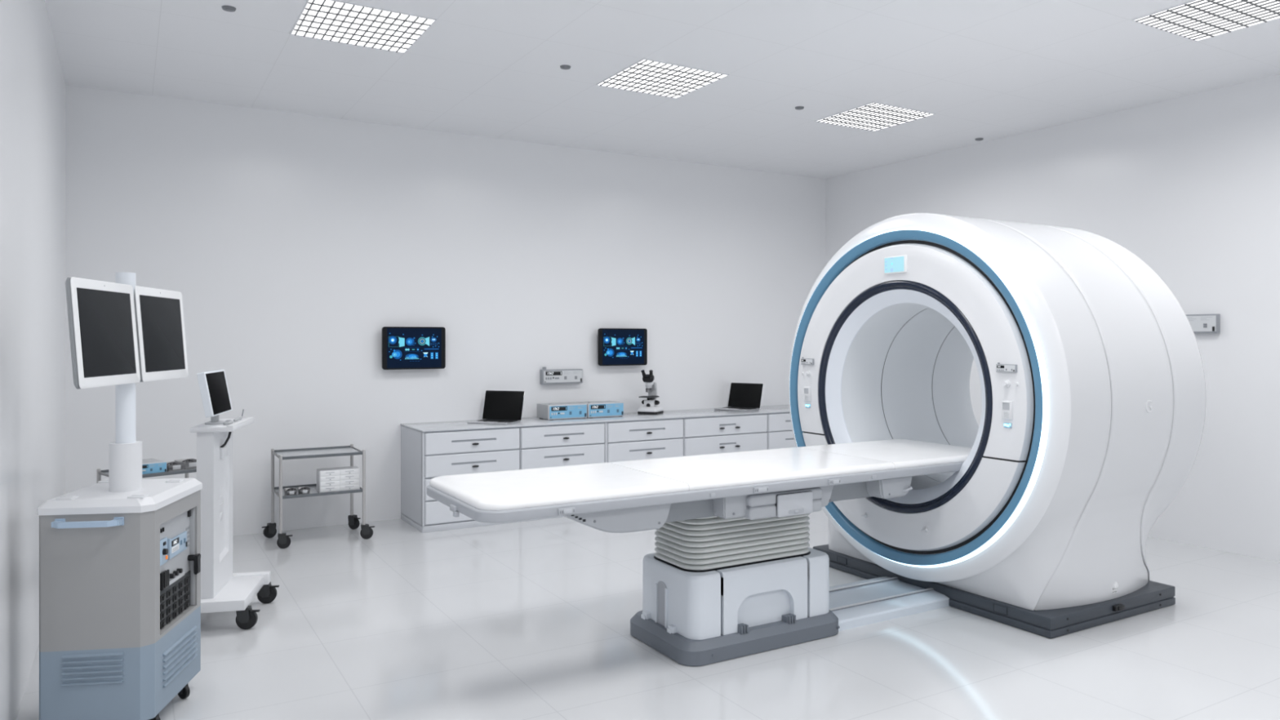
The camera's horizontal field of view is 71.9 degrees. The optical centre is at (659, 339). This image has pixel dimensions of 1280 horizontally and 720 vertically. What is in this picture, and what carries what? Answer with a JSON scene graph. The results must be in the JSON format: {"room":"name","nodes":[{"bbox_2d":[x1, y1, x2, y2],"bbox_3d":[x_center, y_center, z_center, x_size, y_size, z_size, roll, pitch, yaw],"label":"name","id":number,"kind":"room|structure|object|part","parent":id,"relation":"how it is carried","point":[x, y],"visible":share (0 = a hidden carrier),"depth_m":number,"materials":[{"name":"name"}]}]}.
{"room":"radiology room","nodes":[
{"label":"radiology room","id":0,"kind":"room"},
{"bbox_2d":[0,0,65,719],"bbox_3d":[-1.965,-0.160,2.338,0.100,3.720,10.832,0,0,-31],"label":"wall","id":1,"kind":"structure","parent":0,"point":[33,83],"depth_m":4.33,"materials":[{"name":"white paint"}]},
{"bbox_2d":[65,84,826,536],"bbox_3d":[-1.334,-0.160,9.095,8.145,3.720,0.100,0,0,-31],"label":"wall","id":2,"kind":"structure","parent":0,"point":[289,242],"depth_m":8.27,"materials":[{"name":"white paint"}]},
{"bbox_2d":[382,326,445,369],"bbox_3d":[-2.335,0.084,8.375,0.597,0.400,0.102,0,0,-31],"label":"wall display","id":3,"kind":"object","parent":2,"relation":"attached to","point":[402,347],"visible":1,"depth_m":8.33,"materials":[{"name":"black glass"}]},
{"bbox_2d":[539,366,582,383],"bbox_3d":[-1.014,0.372,9.181,0.458,0.175,0.080,0,0,-31],"label":"electronics","id":4,"kind":"object","parent":2,"relation":"attached to","point":[551,375],"visible":1,"depth_m":9.14,"materials":[{"name":"grey metal"}]},
{"bbox_3d":[-0.996,0.387,9.157,0.436,0.122,0.005,0,0,-31],"label":"panel","id":5,"kind":"part","parent":4,"relation":"part of","materials":[{"name":"white"}]},
{"bbox_2d":[597,328,647,365],"bbox_3d":[-0.408,0.084,9.533,0.594,0.400,0.102,0,0,-31],"label":"wall display","id":6,"kind":"object","parent":2,"relation":"attached to","point":[615,346],"visible":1,"depth_m":9.48,"materials":[{"name":"black glass"}]},
{"bbox_2d":[16,509,1279,719],"bbox_3d":[1.457,1.750,4.453,8.145,0.100,10.932,0,0,-31],"label":"floor","id":7,"kind":"structure","parent":0,"point":[527,620],"depth_m":4.77,"materials":[{"name":"tile"}]},
{"bbox_2d":[36,271,202,719],"bbox_3d":[-2.413,0.700,3.968,0.463,2.000,1.123,0,0,-9],"label":"cart","id":8,"kind":"object","parent":7,"relation":"on","point":[120,554],"visible":1,"depth_m":3.74,"materials":[{"name":"grey plastic"}]},
{"bbox_3d":[-2.394,0.770,3.688,0.268,0.036,0.064,0,0,-9],"label":"handle","id":9,"kind":"part","parent":8,"relation":"part of","materials":[{"name":"blue"}]},
{"bbox_3d":[-2.243,1.051,4.063,0.004,0.480,0.440,0,0,-9],"label":"rack panel","id":10,"kind":"part","parent":8,"relation":"part of","materials":[{"name":"white metal"}]},
{"bbox_3d":[-2.240,1.204,4.064,0.004,0.168,0.436,0,0,-9],"label":"connector plate","id":11,"kind":"part","parent":8,"relation":"part of","materials":[{"name":"black plastic"}]},
{"bbox_3d":[-2.249,1.087,4.267,0.047,0.091,0.042,0,0,-9],"label":"door handle","id":12,"kind":"part","parent":8,"relation":"part of","materials":[{"name":"black plastic"}]},
{"bbox_2d":[96,468,196,483],"bbox_3d":[-3.701,1.319,6.472,0.476,0.763,0.776,0,0,41],"label":"utility cart","id":13,"kind":"object","parent":7,"relation":"on","point":[99,472],"visible":0.07,"depth_m":6.37,"materials":[{"name":"silver metal"}]},
{"bbox_3d":[-4.053,1.260,6.381,0.027,0.645,0.027,0,0,41],"label":"leg","id":14,"kind":"part","parent":13,"relation":"part of","materials":[{"name":"silver metal"}]},
{"bbox_3d":[-3.899,0.966,6.246,0.390,0.016,0.012,0,0,41],"label":"rail","id":15,"kind":"part","parent":13,"relation":"part of","materials":[{"name":"silver metal"}]},
{"bbox_2d":[142,458,166,474],"bbox_3d":[-3.730,0.924,6.369,0.281,0.084,0.237,0,0,41],"label":"electronics","id":16,"kind":"object","parent":13,"relation":"on","point":[148,465],"visible":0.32,"depth_m":6.32,"materials":[{"name":"blue"}]},
{"bbox_3d":[-3.547,0.966,6.336,0.014,0.024,0.580,0,0,41],"label":"rail","id":17,"kind":"part","parent":13,"relation":"part of","materials":[{"name":"grey"}]},
{"bbox_2d":[166,461,186,471],"bbox_3d":[-3.584,0.936,6.489,0.190,0.060,0.133,0,0,41],"label":"tray","id":18,"kind":"object","parent":13,"relation":"on","point":[172,465],"visible":0.81,"depth_m":6.44,"materials":[{"name":"silver metal"}]},
{"bbox_2d":[174,458,196,469],"bbox_3d":[-3.546,0.936,6.638,0.190,0.060,0.133,0,0,41],"label":"tray","id":19,"kind":"object","parent":13,"relation":"on","point":[190,463],"visible":0.74,"depth_m":6.58,"materials":[{"name":"silver metal"}]},
{"bbox_2d":[190,417,279,629],"bbox_3d":[-2.685,1.101,5.364,0.603,1.197,0.624,0,0,-13],"label":"stand","id":20,"kind":"object","parent":7,"relation":"on","point":[222,589],"visible":0.73,"depth_m":5.20,"materials":[{"name":"white plastic"}]},
{"bbox_2d":[196,369,232,424],"bbox_3d":[-2.666,0.349,5.282,0.103,0.320,0.475,0,0,-13],"label":"monitor","id":21,"kind":"object","parent":20,"relation":"on","point":[213,385],"visible":0.94,"depth_m":5.21,"materials":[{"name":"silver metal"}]},
{"bbox_3d":[-2.660,1.000,5.353,0.012,0.200,0.110,0,0,-13],"label":"service plate","id":22,"kind":"part","parent":20,"relation":"part of","materials":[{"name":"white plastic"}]},
{"bbox_2d":[190,417,253,432],"bbox_3d":[-2.663,0.521,5.393,0.230,0.037,0.570,0,0,-13],"label":"shelf","id":23,"kind":"object","parent":20,"relation":"attached to","point":[202,428],"depth_m":5.15,"materials":[{"name":"white plastic"}]},
{"bbox_2d":[222,419,233,425],"bbox_3d":[-2.579,0.498,5.280,0.044,0.023,0.110,0,0,-19],"label":"handset","id":24,"kind":"object","parent":20,"relation":"on","point":[228,422],"visible":0.98,"depth_m":5.24,"materials":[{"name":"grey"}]},
{"bbox_2d":[233,408,244,421],"bbox_3d":[-2.636,0.478,5.532,0.022,0.061,0.239,0,0,-13],"label":"probe","id":25,"kind":"object","parent":20,"relation":"on","point":[239,417],"visible":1,"depth_m":5.54,"materials":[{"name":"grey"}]},
{"bbox_2d":[262,444,374,548],"bbox_3d":[-2.913,1.319,7.537,0.831,0.761,0.536,0,0,-31],"label":"utility cart","id":26,"kind":"object","parent":7,"relation":"on","point":[283,541],"visible":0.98,"depth_m":7.50,"materials":[{"name":"silver metal"}]},
{"bbox_3d":[-3.315,1.260,7.569,0.027,0.643,0.027,0,0,-31],"label":"leg","id":27,"kind":"part","parent":26,"relation":"part of","materials":[{"name":"silver metal"}]},
{"bbox_3d":[-3.194,0.968,7.367,0.012,0.016,0.450,0,0,-31],"label":"rail","id":28,"kind":"part","parent":26,"relation":"part of","materials":[{"name":"silver metal"}]},
{"bbox_3d":[-3.194,1.286,7.367,0.012,0.016,0.450,0,0,-31],"label":"rail","id":29,"kind":"part","parent":26,"relation":"part of","materials":[{"name":"silver metal"}]},
{"bbox_3d":[-3.073,1.260,7.166,0.027,0.643,0.027,0,0,-31],"label":"leg","id":30,"kind":"part","parent":26,"relation":"part of","materials":[{"name":"silver metal"}]},
{"bbox_2d":[283,487,297,495],"bbox_3d":[-3.043,1.259,7.282,0.093,0.055,0.140,0,0,-31],"label":"tray","id":31,"kind":"object","parent":26,"relation":"on","point":[291,491],"visible":1,"depth_m":7.24,"materials":[{"name":"silver metal"}]},
{"bbox_3d":[-3.034,1.284,7.738,0.635,0.028,0.014,0,0,-31],"label":"rail","id":32,"kind":"part","parent":26,"relation":"part of","materials":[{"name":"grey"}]},
{"bbox_2d":[274,485,319,495],"bbox_3d":[-2.913,1.290,7.536,0.643,0.005,0.458,0,0,-31],"label":"shelf","id":33,"kind":"object","parent":26,"relation":"attached to","point":[313,491],"depth_m":7.48,"materials":[{"name":"silver metal"}]},
{"bbox_2d":[297,486,311,494],"bbox_3d":[-2.955,1.259,7.335,0.093,0.055,0.140,0,0,-31],"label":"tray","id":34,"kind":"object","parent":26,"relation":"on","point":[301,490],"visible":1,"depth_m":7.29,"materials":[{"name":"silver metal"}]},
{"bbox_3d":[-3.034,0.966,7.738,0.635,0.028,0.014,0,0,-31],"label":"rail","id":35,"kind":"part","parent":26,"relation":"part of","materials":[{"name":"grey metal"}]},
{"bbox_2d":[275,447,359,456],"bbox_3d":[-2.913,0.972,7.536,0.643,0.005,0.458,0,0,-31],"label":"shelf","id":36,"kind":"object","parent":26,"relation":"attached to","point":[314,451],"depth_m":7.59,"materials":[{"name":"silver metal"}]},
{"bbox_3d":[-2.792,0.968,7.335,0.635,0.024,0.014,0,0,-31],"label":"rail","id":37,"kind":"part","parent":26,"relation":"part of","materials":[{"name":"grey metal"}]},
{"bbox_3d":[-2.792,1.286,7.335,0.635,0.024,0.014,0,0,-31],"label":"rail","id":38,"kind":"part","parent":26,"relation":"part of","materials":[{"name":"grey metal"}]},
{"bbox_2d":[316,466,359,493],"bbox_3d":[-2.732,1.194,7.515,0.327,0.185,0.163,0,0,-31],"label":"drawer box","id":39,"kind":"object","parent":26,"relation":"on","point":[339,478],"visible":1,"depth_m":7.46,"materials":[{"name":"white plastic"}]},
{"bbox_3d":[-2.765,1.127,7.414,0.155,0.041,0.008,0,0,-31],"label":"drawer","id":40,"kind":"part","parent":39,"relation":"part of","materials":[{"name":"white plastic"}]},
{"bbox_3d":[-2.765,1.171,7.414,0.155,0.041,0.008,0,0,-31],"label":"drawer","id":41,"kind":"part","parent":39,"relation":"part of","materials":[{"name":"white plastic"}]},
{"bbox_3d":[-2.765,1.214,7.414,0.155,0.041,0.008,0,0,-31],"label":"drawer","id":42,"kind":"part","parent":39,"relation":"part of","materials":[{"name":"white plastic"}]},
{"bbox_3d":[-2.765,1.258,7.414,0.155,0.041,0.008,0,0,-31],"label":"drawer","id":43,"kind":"part","parent":39,"relation":"part of","materials":[{"name":"white plastic"}]},
{"bbox_3d":[-2.630,1.127,7.495,0.155,0.041,0.008,0,0,-31],"label":"drawer","id":44,"kind":"part","parent":39,"relation":"part of","materials":[{"name":"white plastic"}]},
{"bbox_3d":[-2.630,1.171,7.495,0.155,0.041,0.008,0,0,-31],"label":"drawer","id":45,"kind":"part","parent":39,"relation":"part of","materials":[{"name":"white plastic"}]},
{"bbox_3d":[-2.630,1.214,7.495,0.155,0.041,0.008,0,0,-31],"label":"drawer","id":46,"kind":"part","parent":39,"relation":"part of","materials":[{"name":"white plastic"}]},
{"bbox_3d":[-2.630,1.258,7.495,0.155,0.041,0.008,0,0,-31],"label":"drawer","id":47,"kind":"part","parent":39,"relation":"part of","materials":[{"name":"white plastic"}]},
{"bbox_3d":[-2.754,1.260,7.906,0.027,0.643,0.027,0,0,-31],"label":"leg","id":48,"kind":"part","parent":26,"relation":"part of","materials":[{"name":"silver metal"}]},
{"bbox_3d":[-2.512,1.260,7.503,0.027,0.643,0.027,0,0,-31],"label":"leg","id":49,"kind":"part","parent":26,"relation":"part of","materials":[{"name":"silver metal"}]},
{"bbox_2d":[400,426,519,533],"bbox_3d":[-1.862,1.261,8.275,0.914,0.878,0.756,0,0,-31],"label":"base cabinet","id":50,"kind":"object","parent":7,"relation":"on","point":[424,456],"visible":0.52,"depth_m":7.94,"materials":[{"name":"grey"}]},
{"bbox_3d":[-1.681,1.328,7.988,0.885,0.190,0.024,0,0,-31],"label":"drawer","id":51,"kind":"part","parent":50,"relation":"part of","materials":[{"name":"white"}]},
{"bbox_3d":[-1.681,1.534,7.988,0.885,0.200,0.024,0,0,-31],"label":"drawer","id":52,"kind":"part","parent":50,"relation":"part of","materials":[{"name":"white"}]},
{"bbox_3d":[-1.681,1.125,7.988,0.885,0.191,0.024,0,0,-31],"label":"drawer","id":53,"kind":"part","parent":50,"relation":"part of","materials":[{"name":"white laminate"}]},
{"bbox_3d":[-1.681,0.923,7.988,0.885,0.193,0.024,0,0,-31],"label":"drawer","id":54,"kind":"part","parent":50,"relation":"part of","materials":[{"name":"white laminate"}]},
{"bbox_2d":[400,404,790,432],"bbox_3d":[-0.224,0.811,9.274,4.759,0.022,0.732,0,0,-31],"label":"countertop","id":55,"kind":"structure","parent":50,"relation":"on","point":[460,425],"depth_m":8.74,"materials":[{"name":"grey laminate"}]},
{"bbox_2d":[466,390,524,424],"bbox_3d":[-1.567,0.652,8.479,0.425,0.294,0.373,0,0,18],"label":"laptop","id":56,"kind":"object","parent":55,"relation":"on","point":[500,407],"visible":1,"depth_m":8.60,"materials":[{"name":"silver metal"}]},
{"bbox_3d":[-1.521,0.646,8.619,0.425,0.282,0.079,0,0,18],"label":"lid","id":57,"kind":"part","parent":56,"relation":"part of","materials":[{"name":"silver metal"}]},
{"bbox_2d":[537,402,586,420],"bbox_3d":[-0.984,0.718,8.919,0.424,0.164,0.311,0,0,-31],"label":"electronics","id":58,"kind":"object","parent":55,"relation":"on","point":[555,411],"visible":1,"depth_m":8.80,"materials":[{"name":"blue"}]},
{"bbox_3d":[-0.907,0.722,8.796,0.404,0.121,0.005,0,0,-31],"label":"panel","id":59,"kind":"part","parent":58,"relation":"part of","materials":[{"name":"blue metal"}]},
{"bbox_2d":[575,400,623,417],"bbox_3d":[-0.616,0.718,9.140,0.412,0.164,0.311,0,0,-31],"label":"electronics","id":60,"kind":"object","parent":55,"relation":"on","point":[595,408],"visible":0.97,"depth_m":9.02,"materials":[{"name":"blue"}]},
{"bbox_3d":[-0.539,0.722,9.017,0.392,0.122,0.005,0,0,-31],"label":"panel","id":61,"kind":"part","parent":60,"relation":"part of","materials":[{"name":"blue metal"}]},
{"bbox_2d":[637,369,663,414],"bbox_3d":[-0.094,0.564,9.495,0.224,0.473,0.247,0,0,21],"label":"microscope","id":62,"kind":"object","parent":55,"relation":"on","point":[651,407],"visible":1,"depth_m":9.42,"materials":[{"name":"white plastic"}]},
{"bbox_3d":[-0.085,0.562,9.520,0.090,0.195,0.132,0,0,21],"label":"arm","id":63,"kind":"part","parent":62,"relation":"part of","materials":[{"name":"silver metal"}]},
{"bbox_3d":[-0.021,0.680,9.470,0.046,0.052,0.052,0,0,21],"label":"focus knob","id":64,"kind":"part","parent":62,"relation":"part of","materials":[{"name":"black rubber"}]},
{"bbox_2d":[714,382,763,411],"bbox_3d":[0.904,0.654,10.054,0.433,0.292,0.378,0,0,37],"label":"laptop","id":65,"kind":"object","parent":55,"relation":"on","point":[743,397],"visible":1,"depth_m":10.15,"materials":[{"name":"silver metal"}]},
{"bbox_3d":[0.994,0.647,10.173,0.433,0.280,0.081,0,0,37],"label":"lid","id":66,"kind":"part","parent":65,"relation":"part of","materials":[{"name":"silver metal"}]},
{"bbox_2d":[520,422,606,521],"bbox_3d":[-1.084,1.261,8.743,0.899,0.878,0.756,0,0,-31],"label":"base cabinet","id":67,"kind":"object","parent":7,"relation":"on","point":[554,446],"visible":0.45,"depth_m":8.42,"materials":[{"name":"grey laminate"}]},
{"bbox_3d":[-0.914,1.125,8.449,0.873,0.191,0.024,0,0,-31],"label":"drawer","id":68,"kind":"part","parent":67,"relation":"part of","materials":[{"name":"white laminate"}]},
{"bbox_3d":[-0.914,0.923,8.449,0.873,0.193,0.024,0,0,-31],"label":"drawer","id":69,"kind":"part","parent":67,"relation":"part of","materials":[{"name":"white laminate"}]},
{"bbox_2d":[606,418,684,462],"bbox_3d":[-0.310,1.261,9.209,0.906,0.878,0.756,0,0,-31],"label":"base cabinet","id":70,"kind":"object","parent":7,"relation":"on","point":[627,441],"visible":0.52,"depth_m":8.90,"materials":[{"name":"grey laminate"}]},
{"bbox_3d":[-0.131,1.125,8.919,0.878,0.191,0.024,0,0,-31],"label":"drawer","id":71,"kind":"part","parent":70,"relation":"part of","materials":[{"name":"white laminate"}]},
{"bbox_3d":[-0.131,0.923,8.919,0.878,0.193,0.024,0,0,-31],"label":"drawer","id":72,"kind":"part","parent":70,"relation":"part of","materials":[{"name":"white laminate"}]},
{"bbox_2d":[426,439,972,666],"bbox_3d":[0.499,1.210,5.138,3.541,0.976,0.951,0,0,-31],"label":"table","id":73,"kind":"object","parent":7,"relation":"on","point":[733,572],"visible":0.98,"depth_m":4.79,"materials":[{"name":"white plastic"}]},
{"bbox_3d":[-0.542,0.740,4.522,1.067,0.038,0.906,0,0,-31],"label":"mattress","id":74,"kind":"part","parent":73,"relation":"part of","materials":[{"name":"white leather"}]},
{"bbox_2d":[571,515,585,521],"bbox_3d":[-0.380,0.840,4.139,0.074,0.038,0.006,0,0,-31],"label":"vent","id":75,"kind":"object","parent":73,"relation":"attached to","point":[577,517],"depth_m":4.14,"materials":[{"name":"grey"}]},
{"bbox_2d":[426,462,963,523],"bbox_3d":[0.505,0.784,5.141,3.527,0.053,0.951,0,0,-31],"label":"tabletop","id":76,"kind":"object","parent":73,"relation":"on","point":[660,498],"depth_m":4.39,"materials":[{"name":"white plastic"}]},
{"bbox_3d":[0.427,1.247,5.105,0.880,0.003,0.467,0,0,-31],"label":"bellow seat","id":77,"kind":"part","parent":73,"relation":"part of","materials":[{"name":"grey plastic"}]},
{"bbox_3d":[0.529,0.740,5.166,1.429,0.038,0.906,0,0,-31],"label":"mattress","id":78,"kind":"part","parent":73,"relation":"part of","materials":[{"name":"white plastic"}]},
{"bbox_3d":[0.741,0.932,4.780,0.105,0.023,0.008,0,0,-31],"label":"finger pull","id":79,"kind":"part","parent":73,"relation":"part of","materials":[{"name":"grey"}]},
{"bbox_3d":[1.572,0.740,5.793,1.001,0.038,0.906,0,0,-31],"label":"mattress","id":80,"kind":"part","parent":73,"relation":"part of","materials":[{"name":"white leather"}]},
{"bbox_2d":[684,413,767,456],"bbox_3d":[0.548,1.261,9.724,1.093,0.878,0.756,0,0,-31],"label":"base cabinet","id":81,"kind":"object","parent":7,"relation":"on","point":[733,433],"visible":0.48,"depth_m":9.41,"materials":[{"name":"grey"}]},
{"bbox_3d":[0.724,1.125,9.433,1.074,0.191,0.024,0,0,-31],"label":"drawer","id":82,"kind":"part","parent":81,"relation":"part of","materials":[{"name":"white laminate"}]},
{"bbox_3d":[0.724,0.923,9.433,1.074,0.193,0.024,0,0,-31],"label":"drawer","id":83,"kind":"part","parent":81,"relation":"part of","materials":[{"name":"white laminate"}]},
{"bbox_2d":[767,413,795,449],"bbox_3d":[1.417,1.261,10.246,0.934,0.878,0.756,0,0,-31],"label":"base cabinet","id":84,"kind":"object","parent":7,"relation":"on","point":[780,431],"visible":0.09,"depth_m":9.79,"materials":[{"name":"grey laminate"}]},
{"bbox_3d":[1.588,0.923,9.953,0.903,0.193,0.024,0,0,-31],"label":"drawer","id":85,"kind":"part","parent":84,"relation":"part of","materials":[{"name":"white"}]},
{"bbox_3d":[1.588,1.125,9.953,0.903,0.191,0.024,0,0,-31],"label":"drawer","id":86,"kind":"part","parent":84,"relation":"part of","materials":[{"name":"white laminate"}]},
{"bbox_2d":[829,576,950,631],"bbox_3d":[1.292,1.658,5.625,1.030,0.084,0.584,0,0,-31],"label":"rail","id":87,"kind":"object","parent":7,"relation":"on","point":[871,601],"visible":0.56,"depth_m":5.53,"materials":[{"name":"silver metal"}]},
{"bbox_2d":[788,213,1206,638],"bbox_3d":[2.176,0.436,6.154,1.530,2.521,2.398,0,0,-31],"label":"scanner","id":88,"kind":"object","parent":7,"relation":"on","point":[1091,370],"visible":0.95,"depth_m":5.36,"materials":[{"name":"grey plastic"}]},
{"bbox_3d":[1.088,0.166,6.509,0.004,0.037,0.125,0,0,-31],"label":"panel","id":89,"kind":"part","parent":88,"relation":"part of","materials":[{"name":"white plastic"}]},
{"bbox_3d":[1.092,0.254,6.502,0.032,0.046,0.046,0,0,-31],"label":"knob","id":90,"kind":"part","parent":88,"relation":"part of","materials":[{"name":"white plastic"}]},
{"bbox_3d":[1.338,1.617,6.456,0.005,0.048,0.098,0,0,-31],"label":"plate","id":91,"kind":"part","parent":88,"relation":"part of","materials":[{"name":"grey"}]},
{"bbox_3d":[1.564,1.034,5.788,0.045,0.676,1.891,0,0,-31],"label":"plate","id":92,"kind":"part","parent":88,"relation":"part of","materials":[{"name":"white plastic"}]},
{"bbox_3d":[1.564,0.030,5.788,0.045,1.312,1.998,0,0,-31],"label":"plate","id":93,"kind":"part","parent":88,"relation":"part of","materials":[{"name":"white plastic"}]},
{"bbox_3d":[2.043,1.617,5.282,0.005,0.048,0.097,0,0,-31],"label":"plate","id":94,"kind":"part","parent":88,"relation":"part of","materials":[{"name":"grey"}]},
{"bbox_3d":[1.976,0.166,5.032,0.004,0.037,0.125,0,0,-31],"label":"panel","id":95,"kind":"part","parent":88,"relation":"part of","materials":[{"name":"white plastic"}]},
{"bbox_3d":[1.976,0.254,5.031,0.032,0.046,0.046,0,0,-31],"label":"knob","id":96,"kind":"part","parent":88,"relation":"part of","materials":[{"name":"white plastic"}]},
{"bbox_2d":[1004,422,1012,427],"bbox_3d":[1.989,0.491,5.033,0.008,0.027,0.050,0,0,-31],"label":"light","id":97,"kind":"object","parent":88,"relation":"attached to","point":[1006,424],"depth_m":5.03,"materials":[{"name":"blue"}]},
{"bbox_3d":[2.809,0.373,6.536,0.050,2.394,2.394,0,0,-31],"label":"plate","id":98,"kind":"part","parent":88,"relation":"part of","materials":[{"name":"white plastic"}]},
{"bbox_2d":[44,0,1279,178],"bbox_3d":[1.457,-2.070,4.453,8.145,0.100,10.932,0,0,-31],"label":"ceiling","id":99,"kind":"structure","parent":0,"point":[989,70],"depth_m":6.52,"materials":[{"name":"white paint"}]},
{"bbox_2d":[222,4,235,12],"bbox_3d":[-2.622,-2.012,5.378,0.080,0.016,0.080,0,0,-31],"label":"ceiling sensor","id":100,"kind":"object","parent":99,"relation":"attached to","point":[228,8],"visible":1,"depth_m":5.36,"materials":[{"name":"grey plastic"}]},
{"bbox_2d":[289,0,436,53],"bbox_3d":[-1.922,-2.015,5.699,0.754,0.010,0.754,0,0,-31],"label":"recessed light","id":101,"kind":"object","parent":99,"relation":"in","point":[333,20],"visible":1,"depth_m":5.66,"materials":[{"name":"white plastic"}]},
{"bbox_2d":[560,64,570,69],"bbox_3d":[-0.695,-2.012,6.536,0.080,0.016,0.080,0,0,-31],"label":"ceiling sensor","id":102,"kind":"object","parent":99,"relation":"attached to","point":[564,66],"visible":1,"depth_m":6.52,"materials":[{"name":"grey plastic"}]},
{"bbox_2d":[595,58,728,98],"bbox_3d":[0.017,-2.015,6.865,0.754,0.010,0.754,0,0,-31],"label":"recessed light","id":103,"kind":"object","parent":99,"relation":"in","point":[646,76],"visible":1,"depth_m":6.83,"materials":[{"name":"white plastic"}]},
{"bbox_2d":[795,106,804,110],"bbox_3d":[1.223,-2.012,7.689,0.080,0.016,0.080,0,0,-31],"label":"ceiling sensor","id":104,"kind":"object","parent":99,"relation":"attached to","point":[798,108],"visible":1,"depth_m":7.67,"materials":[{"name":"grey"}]},
{"bbox_2d":[814,102,935,131],"bbox_3d":[1.956,-2.015,8.030,0.754,0.010,0.754,0,0,-31],"label":"recessed light","id":105,"kind":"object","parent":99,"relation":"in","point":[873,116],"visible":1,"depth_m":7.99,"materials":[{"name":"white plastic"}]},
{"bbox_2d":[974,137,983,141],"bbox_3d":[3.225,-2.012,8.892,0.080,0.016,0.080,0,0,-31],"label":"ceiling sensor","id":106,"kind":"object","parent":99,"relation":"attached to","point":[976,139],"visible":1,"depth_m":8.87,"materials":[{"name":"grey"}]},
{"bbox_2d":[1132,0,1279,41],"bbox_3d":[3.506,-2.015,5.450,0.754,0.010,0.754,0,0,-31],"label":"recessed light","id":107,"kind":"object","parent":99,"relation":"in","point":[1196,20],"visible":1,"depth_m":5.52,"materials":[{"name":"white"}]},
{"bbox_2d":[826,74,1279,562],"bbox_3d":[4.930,-0.160,6.482,0.100,3.720,10.832,0,0,-31],"label":"wall","id":108,"kind":"structure","parent":0,"point":[1189,185],"depth_m":7.26,"materials":[{"name":"white paint"}]},
{"bbox_2d":[1186,313,1220,333],"bbox_3d":[4.354,-0.140,7.285,0.061,0.182,0.498,0,0,-31],"label":"electronics","id":109,"kind":"object","parent":108,"relation":"attached to","point":[1200,323],"visible":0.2,"depth_m":7.13,"materials":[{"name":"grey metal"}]},
{"bbox_3d":[4.338,-0.126,7.272,0.005,0.127,0.474,0,0,-31],"label":"panel","id":110,"kind":"part","parent":109,"relation":"part of","materials":[{"name":"white plastic"}]}
]}

